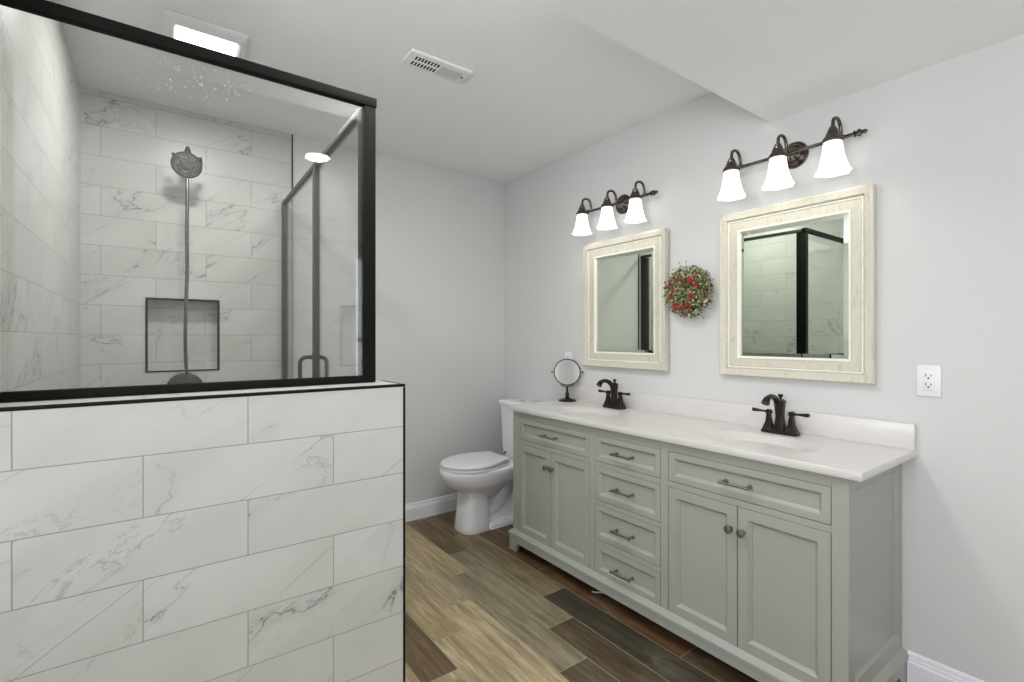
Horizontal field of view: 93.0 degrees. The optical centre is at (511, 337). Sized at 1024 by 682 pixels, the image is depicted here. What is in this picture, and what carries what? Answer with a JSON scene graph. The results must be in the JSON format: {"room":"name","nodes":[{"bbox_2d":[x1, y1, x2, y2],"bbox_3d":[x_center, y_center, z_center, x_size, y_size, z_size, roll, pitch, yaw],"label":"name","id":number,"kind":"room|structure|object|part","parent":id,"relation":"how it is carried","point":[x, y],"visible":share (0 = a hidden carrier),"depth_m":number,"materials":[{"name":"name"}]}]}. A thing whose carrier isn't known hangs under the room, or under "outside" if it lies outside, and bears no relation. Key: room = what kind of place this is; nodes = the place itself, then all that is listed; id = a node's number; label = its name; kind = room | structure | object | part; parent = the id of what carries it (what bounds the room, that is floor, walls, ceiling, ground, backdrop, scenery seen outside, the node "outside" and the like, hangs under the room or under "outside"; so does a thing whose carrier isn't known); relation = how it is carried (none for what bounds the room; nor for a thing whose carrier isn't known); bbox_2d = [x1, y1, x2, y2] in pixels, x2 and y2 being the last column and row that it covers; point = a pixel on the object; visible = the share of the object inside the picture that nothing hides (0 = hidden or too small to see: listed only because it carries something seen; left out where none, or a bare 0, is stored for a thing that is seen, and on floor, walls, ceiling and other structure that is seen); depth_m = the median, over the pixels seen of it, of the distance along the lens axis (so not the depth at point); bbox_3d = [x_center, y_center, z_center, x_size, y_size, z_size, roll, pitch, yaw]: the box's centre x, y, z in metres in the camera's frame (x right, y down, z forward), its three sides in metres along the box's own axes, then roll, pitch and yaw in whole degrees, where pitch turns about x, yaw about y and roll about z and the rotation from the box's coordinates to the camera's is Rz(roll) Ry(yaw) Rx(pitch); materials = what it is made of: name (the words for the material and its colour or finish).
{"room":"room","nodes":[
{"label":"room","id":0,"kind":"room"},
{"bbox_2d":[0,0,80,391],"bbox_3d":[-1.760,0.012,1.789,0.120,2.570,1.727,0,0,-36],"label":"wall","id":1,"kind":"structure","parent":0,"point":[40,88],"depth_m":1.57,"materials":[{"name":"tile"}]},
{"bbox_2d":[0,381,402,681],"bbox_3d":[-0.802,0.726,1.396,0.962,1.143,0.200,0,0,-36],"label":"wall","id":2,"kind":"structure","parent":0,"point":[248,538],"depth_m":1.27,"materials":[{"name":"tile"}]},
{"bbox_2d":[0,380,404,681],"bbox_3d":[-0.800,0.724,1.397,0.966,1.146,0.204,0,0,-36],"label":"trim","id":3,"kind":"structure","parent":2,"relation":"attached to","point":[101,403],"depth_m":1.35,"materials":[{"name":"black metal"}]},
{"bbox_2d":[81,86,504,503],"bbox_3d":[-1.137,0.012,3.229,2.588,2.570,0.120,0,0,-36],"label":"wall","id":4,"kind":"structure","parent":0,"point":[133,199],"depth_m":2.95,"materials":[{"name":"tile"}]},
{"bbox_2d":[145,297,219,372],"bbox_3d":[-1.802,-0.016,2.669,0.338,0.398,0.010,0,0,-36],"label":"trim","id":5,"kind":"structure","parent":4,"relation":"attached to","point":[146,298],"depth_m":2.65,"materials":[{"name":"black metal"}]},
{"bbox_2d":[167,373,202,383],"bbox_3d":[-1.777,0.279,2.644,0.176,0.177,0.066,0,0,-36],"label":"shower valve","id":6,"kind":"object","parent":4,"relation":"attached to","point":[180,378],"visible":0.12,"depth_m":2.65,"materials":[{"name":"metal"}]},
{"bbox_2d":[170,146,202,382],"bbox_3d":[-1.727,-0.133,2.567,0.153,1.726,0.251,0,0,-36],"label":"shower","id":7,"kind":"object","parent":4,"relation":"attached to","point":[185,164],"visible":0.69,"depth_m":2.51,"materials":[{"name":"metal"}]},
{"bbox_2d":[292,134,292,377],"bbox_3d":[-1.353,0.022,2.993,0.008,2.550,0.006,0,0,-36],"label":"trim","id":8,"kind":"structure","parent":4,"relation":"attached to","point":[292,134],"depth_m":2.99,"materials":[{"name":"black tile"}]},
{"bbox_2d":[405,493,457,521],"bbox_3d":[-0.699,1.236,3.466,1.603,0.123,0.015,0,0,-36],"label":"baseboard","id":9,"kind":"structure","parent":4,"relation":"attached to","point":[447,503],"depth_m":3.54,"materials":[{"name":"paint"}]},
{"bbox_2d":[55,0,1023,183],"bbox_3d":[-0.129,-1.173,0.815,4.054,0.360,5.167,0,0,-36],"label":"ceiling","id":10,"kind":"structure","parent":0,"point":[550,81],"depth_m":2.06,"materials":[{"name":"paint"}]},
{"bbox_2d":[162,9,248,58],"bbox_3d":[-1.291,-1.238,2.044,0.296,0.028,0.296,0,0,-36],"label":"exhaust fan","id":11,"kind":"object","parent":10,"relation":"attached to","point":[176,25],"visible":0.56,"depth_m":1.97,"materials":[{"name":"white plastic"}]},
{"bbox_2d":[402,48,472,82],"bbox_3d":[-0.340,-1.244,2.237,0.307,0.017,0.112,0,0,-36],"label":"ceiling vent","id":12,"kind":"object","parent":10,"relation":"in","point":[415,58],"visible":1,"depth_m":2.22,"materials":[{"name":"metal"}]},
{"bbox_3d":[-0.293,-1.240,2.278,0.105,0.002,0.070,0,0,-36],"label":"damper panel","id":13,"kind":"part","parent":12,"relation":"part of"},
{"bbox_2d":[405,510,758,681],"bbox_3d":[-0.127,1.297,0.828,3.873,0.001,5.187,0,0,-36],"label":"floor","id":14,"kind":"structure","parent":0,"point":[478,608],"depth_m":2.18,"materials":[{"name":"brown wood"}]},
{"bbox_2d":[439,398,540,534],"bbox_3d":[-0.150,0.877,3.412,0.769,0.840,0.390,0,0,-36],"label":"toilet","id":15,"kind":"object","parent":14,"relation":"on","point":[483,481],"visible":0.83,"depth_m":3.26,"materials":[{"name":"white ceramic"}]},
{"bbox_3d":[-0.272,0.866,3.323,0.449,0.016,0.384,0,0,-36],"label":"seat","id":16,"kind":"part","parent":15,"relation":"part of","materials":[{"name":"white plastic"}]},
{"bbox_3d":[-0.272,0.838,3.323,0.445,0.032,0.380,0,0,-36],"label":"lid","id":17,"kind":"part","parent":15,"relation":"part of","materials":[{"name":"white plastic"}]},
{"bbox_3d":[-0.227,0.978,3.356,0.578,0.208,0.390,0,0,-36],"label":"bowl","id":18,"kind":"part","parent":15,"relation":"part of","materials":[{"name":"white ceramic"}]},
{"bbox_3d":[0.084,0.690,3.583,0.186,0.382,0.360,0,0,-36],"label":"tank","id":19,"kind":"part","parent":15,"relation":"part of","materials":[{"name":"white ceramic"}]},
{"bbox_3d":[0.080,0.480,3.580,0.200,0.037,0.380,0,0,-36],"label":"tank lid","id":20,"kind":"part","parent":15,"relation":"part of","materials":[{"name":"white ceramic"}]},
{"bbox_2d":[508,411,908,681],"bbox_3d":[0.729,0.871,2.409,0.541,0.852,1.843,0,0,-36],"label":"vanity cabinet","id":21,"kind":"object","parent":14,"relation":"on","point":[778,573],"visible":0.94,"depth_m":1.87,"materials":[{"name":"green paint"}]},
{"bbox_3d":[0.134,0.906,2.838,0.019,0.533,0.293,0,0,-36],"label":"door","id":22,"kind":"part","parent":21,"relation":"part of","materials":[{"name":"green paint"}]},
{"bbox_3d":[0.201,0.554,2.710,0.043,0.016,0.118,0,0,-36],"label":"drawer pull","id":23,"kind":"part","parent":21,"relation":"part of","materials":[{"name":"silver metal"}]},
{"bbox_3d":[0.224,0.549,2.715,0.019,0.124,0.599,0,0,-36],"label":"drawer","id":24,"kind":"part","parent":21,"relation":"part of","materials":[{"name":"green paint"}]},
{"bbox_3d":[0.312,0.906,2.595,0.019,0.533,0.302,0,0,-36],"label":"door","id":25,"kind":"part","parent":21,"relation":"part of","materials":[{"name":"green paint"}]},
{"bbox_3d":[0.515,1.116,2.280,0.043,0.016,0.118,0,0,-36],"label":"drawer pull","id":26,"kind":"part","parent":21,"relation":"part of","materials":[{"name":"silver metal"}]},
{"bbox_3d":[0.515,0.923,2.280,0.043,0.016,0.118,0,0,-36],"label":"drawer pull","id":27,"kind":"part","parent":21,"relation":"part of","materials":[{"name":"silver metal"}]},
{"bbox_3d":[0.515,0.728,2.280,0.043,0.016,0.118,0,0,-36],"label":"drawer pull","id":28,"kind":"part","parent":21,"relation":"part of","materials":[{"name":"silver metal"}]},
{"bbox_3d":[0.515,0.555,2.280,0.043,0.016,0.118,0,0,-36],"label":"drawer pull","id":29,"kind":"part","parent":21,"relation":"part of","materials":[{"name":"silver metal"}]},
{"bbox_3d":[0.539,1.101,2.285,0.019,0.143,0.392,0,0,-36],"label":"drawer","id":30,"kind":"part","parent":21,"relation":"part of","materials":[{"name":"green paint"}]},
{"bbox_3d":[0.539,0.916,2.285,0.019,0.170,0.392,0,0,-36],"label":"drawer","id":31,"kind":"part","parent":21,"relation":"part of","materials":[{"name":"green paint"}]},
{"bbox_3d":[0.539,0.723,2.285,0.019,0.164,0.392,0,0,-36],"label":"drawer","id":32,"kind":"part","parent":21,"relation":"part of","materials":[{"name":"green paint"}]},
{"bbox_3d":[0.539,0.550,2.285,0.019,0.126,0.392,0,0,-36],"label":"drawer","id":33,"kind":"part","parent":21,"relation":"part of","materials":[{"name":"green paint"}]},
{"bbox_3d":[0.769,0.906,1.970,0.019,0.533,0.305,0,0,-36],"label":"door","id":34,"kind":"part","parent":21,"relation":"part of","materials":[{"name":"green paint"}]},
{"bbox_3d":[0.734,1.189,2.413,0.529,0.036,1.843,0,0,-36],"label":"moulding","id":35,"kind":"part","parent":21,"relation":"part of","materials":[{"name":"green paint"}]},
{"bbox_2d":[507,385,915,481],"bbox_3d":[0.738,0.397,2.407,0.530,0.156,1.872,0,0,-36],"label":"countertop","id":36,"kind":"structure","parent":21,"relation":"on","point":[858,449],"depth_m":2.08,"materials":[{"name":"stone"}]},
{"bbox_2d":[551,359,582,401],"bbox_3d":[0.365,0.276,3.210,0.188,0.279,0.116,0,0,-24],"label":"mirror","id":37,"kind":"object","parent":36,"relation":"on","point":[567,372],"visible":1,"depth_m":3.21,"materials":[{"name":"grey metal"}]},
{"bbox_3d":[0.365,0.353,3.210,0.028,0.070,0.028,0,0,-36],"label":"stem","id":38,"kind":"part","parent":37,"relation":"part of","materials":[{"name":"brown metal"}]},
{"bbox_2d":[555,360,579,383],"bbox_3d":[0.365,0.225,3.211,0.166,0.166,0.021,0,0,7],"label":"mirror glass","id":39,"kind":"object","parent":37,"relation":"attached to","point":[566,371],"depth_m":3.21,"materials":[{"name":"silver metal"}]},
{"bbox_2d":[552,406,624,416],"bbox_3d":[0.427,0.446,2.760,0.330,0.059,0.470,0,0,-36],"label":"sink basin","id":40,"kind":"object","parent":36,"relation":"in","point":[576,411],"depth_m":2.86,"materials":[{"name":"white ceramic"}]},
{"bbox_2d":[596,379,629,409],"bbox_3d":[0.589,0.328,2.887,0.193,0.177,0.192,0,0,4],"label":"faucet","id":41,"kind":"object","parent":36,"relation":"on","point":[615,402],"visible":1,"depth_m":2.87,"materials":[{"name":"brown metal"}]},
{"bbox_3d":[0.559,0.322,2.853,0.167,0.165,0.052,0,0,-36],"label":"spout","id":42,"kind":"part","parent":41,"relation":"part of","materials":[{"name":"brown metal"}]},
{"bbox_3d":[0.579,0.361,2.927,0.048,0.090,0.048,0,0,-36],"label":"handle","id":43,"kind":"part","parent":41,"relation":"part of","materials":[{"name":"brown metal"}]},
{"bbox_3d":[0.607,0.408,2.888,0.054,0.016,0.150,0,0,-36],"label":"plate","id":44,"kind":"part","parent":41,"relation":"part of","materials":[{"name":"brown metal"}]},
{"bbox_3d":[0.636,0.361,2.850,0.048,0.090,0.048,0,0,-36],"label":"handle","id":45,"kind":"part","parent":41,"relation":"part of","materials":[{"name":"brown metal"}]},
{"bbox_2d":[701,430,823,452],"bbox_3d":[1.000,0.446,1.977,0.330,0.059,0.470,0,0,-36],"label":"sink basin","id":46,"kind":"object","parent":36,"relation":"in","point":[748,439],"depth_m":2.03,"materials":[{"name":"white ceramic"}]},
{"bbox_2d":[752,394,809,436],"bbox_3d":[1.152,0.328,2.118,0.193,0.177,0.192,0,0,4],"label":"faucet","id":47,"kind":"object","parent":36,"relation":"on","point":[779,426],"visible":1,"depth_m":2.10,"materials":[{"name":"brown metal"}]},
{"bbox_3d":[1.115,0.323,2.187,0.017,0.017,0.065,0,0,-36],"label":"lever","id":48,"kind":"part","parent":47,"relation":"part of","materials":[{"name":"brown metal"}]},
{"bbox_3d":[1.141,0.361,2.159,0.048,0.090,0.048,0,0,-36],"label":"handle","id":49,"kind":"part","parent":47,"relation":"part of","materials":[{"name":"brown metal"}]},
{"bbox_3d":[1.121,0.322,2.085,0.167,0.165,0.052,0,0,-36],"label":"spout","id":50,"kind":"part","parent":47,"relation":"part of","materials":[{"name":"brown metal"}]},
{"bbox_3d":[1.170,0.408,2.120,0.054,0.016,0.150,0,0,-36],"label":"plate","id":51,"kind":"part","parent":47,"relation":"part of","materials":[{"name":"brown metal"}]},
{"bbox_3d":[1.198,0.361,2.081,0.048,0.090,0.048,0,0,-36],"label":"handle","id":52,"kind":"part","parent":47,"relation":"part of","materials":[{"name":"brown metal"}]},
{"bbox_3d":[1.216,0.323,2.048,0.017,0.017,0.065,0,0,-36],"label":"lever","id":53,"kind":"part","parent":47,"relation":"part of","materials":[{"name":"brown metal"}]},
{"bbox_3d":[0.825,0.727,1.849,0.034,0.031,0.031,0,0,-36],"label":"knob","id":54,"kind":"part","parent":21,"relation":"part of","materials":[{"name":"silver metal"}]},
{"bbox_3d":[0.841,0.554,1.835,0.043,0.016,0.118,0,0,-36],"label":"drawer pull","id":55,"kind":"part","parent":21,"relation":"part of","materials":[{"name":"silver metal"}]},
{"bbox_3d":[0.853,0.727,1.810,0.034,0.031,0.031,0,0,-36],"label":"knob","id":56,"kind":"part","parent":21,"relation":"part of","materials":[{"name":"silver metal"}]},
{"bbox_3d":[0.863,0.549,1.842,0.019,0.124,0.623,0,0,-36],"label":"drawer","id":57,"kind":"part","parent":21,"relation":"part of","materials":[{"name":"green paint"}]},
{"bbox_3d":[0.954,0.906,1.718,0.019,0.533,0.314,0,0,-36],"label":"door","id":58,"kind":"part","parent":21,"relation":"part of","materials":[{"name":"green paint"}]},
{"bbox_3d":[1.278,0.811,1.706,0.484,0.732,0.016,0,0,-36],"label":"panel","id":59,"kind":"part","parent":21,"relation":"part of","materials":[{"name":"green paint"}]},
{"bbox_3d":[-0.961,1.247,2.344,0.128,0.100,1.517,0,0,-36],"label":"trim","id":60,"kind":"structure","parent":14,"relation":"on","visible":0},
{"bbox_2d":[0,0,376,402],"bbox_3d":[-1.279,0.183,2.070,0.987,2.027,1.578,0,0,-36],"label":"shower enclosure","id":61,"kind":"object","parent":60,"relation":"on","point":[364,116],"visible":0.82,"depth_m":1.67,"materials":[{"name":"black metal"}]},
{"bbox_3d":[-0.867,0.141,1.415,0.878,0.024,0.027,0,0,-36],"label":"rail","id":62,"kind":"part","parent":61,"relation":"part of","materials":[{"name":"black metal"}]},
{"bbox_3d":[-0.850,-0.815,1.427,0.921,0.030,0.033,0,0,-36],"label":"rail","id":63,"kind":"part","parent":61,"relation":"part of","materials":[{"name":"black metal"}]},
{"bbox_3d":[-0.989,0.200,2.325,0.068,0.243,0.028,0,0,-36],"label":"door handle","id":64,"kind":"part","parent":61,"relation":"part of","materials":[{"name":"grey metal"}]},
{"bbox_3d":[-0.948,-0.815,2.333,0.028,0.022,1.545,0,0,-35],"label":"rail","id":65,"kind":"part","parent":61,"relation":"part of","materials":[{"name":"grey metal"}]},
{"bbox_3d":[-0.928,0.200,2.369,0.068,0.243,0.028,0,0,-36],"label":"door handle","id":66,"kind":"part","parent":61,"relation":"part of","materials":[{"name":"grey metal"}]},
{"bbox_3d":[-0.509,-0.324,1.703,0.040,0.953,0.070,0,0,-36],"label":"corner post","id":67,"kind":"part","parent":61,"relation":"part of","materials":[{"name":"black metal"}]},
{"bbox_2d":[662,261,714,318],"bbox_3d":[0.911,-0.249,2.524,0.077,0.303,0.315,0,0,-36],"label":"wreath","id":68,"kind":"object","parent":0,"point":[691,301],"visible":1,"depth_m":2.51,"materials":[{"name":"green plant"}]},
{"bbox_2d":[686,277,692,283],"bbox_3d":[0.906,-0.295,2.485,0.013,0.038,0.041,0,0,-36],"label":"flower","id":69,"kind":"object","parent":68,"relation":"on","point":[688,280],"depth_m":2.48,"materials":[{"name":"red plant"}]},
{"bbox_2d":[505,34,1023,681],"bbox_3d":[1.452,0.012,1.984,0.120,2.570,5.187,0,0,-36],"label":"wall","id":70,"kind":"structure","parent":0,"point":[942,147],"depth_m":1.82,"materials":[{"name":"paint"}]},
{"bbox_2d":[565,352,571,358],"bbox_3d":[0.386,0.151,3.331,0.009,0.114,0.070,0,0,-36],"label":"wall outlet","id":71,"kind":"object","parent":70,"relation":"attached to","point":[568,355],"visible":0.42,"depth_m":3.32,"materials":[{"name":"white plastic"}]},
{"bbox_2d":[572,180,657,235],"bbox_3d":[0.597,-0.766,2.884,0.196,0.233,0.586,0,0,-36],"label":"vanity light","id":72,"kind":"object","parent":70,"relation":"attached to","point":[632,204],"visible":1,"depth_m":2.85,"materials":[{"name":"white glass"}]},
{"bbox_3d":[0.438,-0.711,3.038,0.123,0.122,0.136,0,0,-36],"label":"lamp shade","id":73,"kind":"part","parent":72,"relation":"part of","materials":[{"name":"white glass"}]},
{"bbox_3d":[0.472,-0.842,3.063,0.096,0.081,0.024,0,0,-36],"label":"arm","id":74,"kind":"part","parent":72,"relation":"part of","materials":[{"name":"grey metal"}]},
{"bbox_3d":[0.562,-0.711,2.870,0.123,0.122,0.136,0,0,-36],"label":"lamp shade","id":75,"kind":"part","parent":72,"relation":"part of","materials":[{"name":"white glass"}]},
{"bbox_3d":[0.595,-0.842,2.894,0.096,0.081,0.024,0,0,-36],"label":"arm","id":76,"kind":"part","parent":72,"relation":"part of","materials":[{"name":"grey metal"}]},
{"bbox_3d":[0.653,-0.809,2.925,0.057,0.116,0.116,0,0,-36],"label":"wall plate","id":77,"kind":"part","parent":72,"relation":"part of","materials":[{"name":"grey metal"}]},
{"bbox_3d":[0.685,-0.711,2.701,0.123,0.122,0.136,0,0,-36],"label":"lamp shade","id":78,"kind":"part","parent":72,"relation":"part of","materials":[{"name":"white glass"}]},
{"bbox_3d":[0.719,-0.842,2.725,0.096,0.081,0.024,0,0,-36],"label":"arm","id":79,"kind":"part","parent":72,"relation":"part of","materials":[{"name":"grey metal"}]},
{"bbox_2d":[583,228,668,370],"bbox_3d":[0.661,-0.211,2.925,0.036,0.784,0.644,0,0,-36],"label":"framed mirror","id":80,"kind":"object","parent":70,"relation":"attached to","point":[626,316],"visible":1,"depth_m":2.90,"materials":[{"name":"beige wood"}]},
{"bbox_2d":[596,248,653,352],"bbox_3d":[0.672,-0.211,2.932,0.004,0.596,0.456,0,0,-36],"label":"mirror glass","id":81,"kind":"object","parent":80,"relation":"attached to","point":[624,278],"depth_m":2.92,"materials":[{"name":"silver mirror"}]},
{"bbox_2d":[568,385,915,449],"bbox_3d":[0.943,0.368,2.558,0.020,0.097,1.872,0,0,-36],"label":"backsplash","id":82,"kind":"structure","parent":70,"relation":"attached to","point":[902,435],"depth_m":2.25,"materials":[{"name":"stone"}]},
{"bbox_2d":[717,116,867,200],"bbox_3d":[1.173,-0.766,2.096,0.196,0.233,0.586,0,0,-36],"label":"vanity light","id":83,"kind":"object","parent":70,"relation":"attached to","point":[833,162],"visible":1,"depth_m":2.06,"materials":[{"name":"white glass"}]},
{"bbox_3d":[1.015,-0.711,2.250,0.123,0.122,0.136,0,0,-36],"label":"lamp shade","id":84,"kind":"part","parent":83,"relation":"part of","materials":[{"name":"white glass"}]},
{"bbox_3d":[1.049,-0.842,2.274,0.096,0.081,0.024,0,0,-36],"label":"arm","id":85,"kind":"part","parent":83,"relation":"part of","materials":[{"name":"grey metal"}]},
{"bbox_3d":[1.139,-0.711,2.081,0.123,0.122,0.136,0,0,-36],"label":"lamp shade","id":86,"kind":"part","parent":83,"relation":"part of","materials":[{"name":"white glass"}]},
{"bbox_3d":[1.172,-0.842,2.106,0.096,0.081,0.024,0,0,-36],"label":"arm","id":87,"kind":"part","parent":83,"relation":"part of","materials":[{"name":"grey metal"}]},
{"bbox_3d":[1.230,-0.809,2.137,0.057,0.116,0.116,0,0,-36],"label":"wall plate","id":88,"kind":"part","parent":83,"relation":"part of","materials":[{"name":"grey metal"}]},
{"bbox_3d":[1.262,-0.711,1.913,0.123,0.122,0.136,0,0,-36],"label":"lamp shade","id":89,"kind":"part","parent":83,"relation":"part of","materials":[{"name":"white glass"}]},
{"bbox_3d":[1.296,-0.842,1.937,0.096,0.081,0.024,0,0,-36],"label":"arm","id":90,"kind":"part","parent":83,"relation":"part of","materials":[{"name":"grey metal"}]},
{"bbox_2d":[719,183,876,383],"bbox_3d":[1.228,-0.211,2.157,0.036,0.784,0.644,0,0,-36],"label":"framed mirror","id":91,"kind":"object","parent":70,"relation":"attached to","point":[798,278],"visible":1,"depth_m":2.12,"materials":[{"name":"beige wood"}]},
{"bbox_2d":[740,213,848,358],"bbox_3d":[1.238,-0.211,2.165,0.004,0.596,0.456,0,0,-36],"label":"mirror glass","id":92,"kind":"object","parent":91,"relation":"attached to","point":[794,273],"depth_m":2.14,"materials":[{"name":"silver mirror"}]},
{"bbox_2d":[917,365,940,396],"bbox_3d":[1.524,0.157,1.777,0.009,0.114,0.070,0,0,-36],"label":"wall outlet","id":93,"kind":"object","parent":70,"relation":"attached to","point":[928,376],"visible":1,"depth_m":1.77,"materials":[{"name":"white plastic"}]},
{"bbox_2d":[923,371,933,390],"bbox_3d":[1.522,0.157,1.775,0.004,0.068,0.033,0,0,-36],"label":"receptacle","id":94,"kind":"object","parent":93,"relation":"attached to","point":[928,376],"depth_m":1.77,"materials":[{"name":"white plastic"}]},
{"bbox_2d":[907,650,983,681],"bbox_3d":[1.394,1.236,1.950,0.015,0.123,4.901,0,0,-36],"label":"baseboard","id":95,"kind":"structure","parent":70,"relation":"attached to","point":[920,668],"depth_m":1.77,"materials":[{"name":"paint"}]}
]}

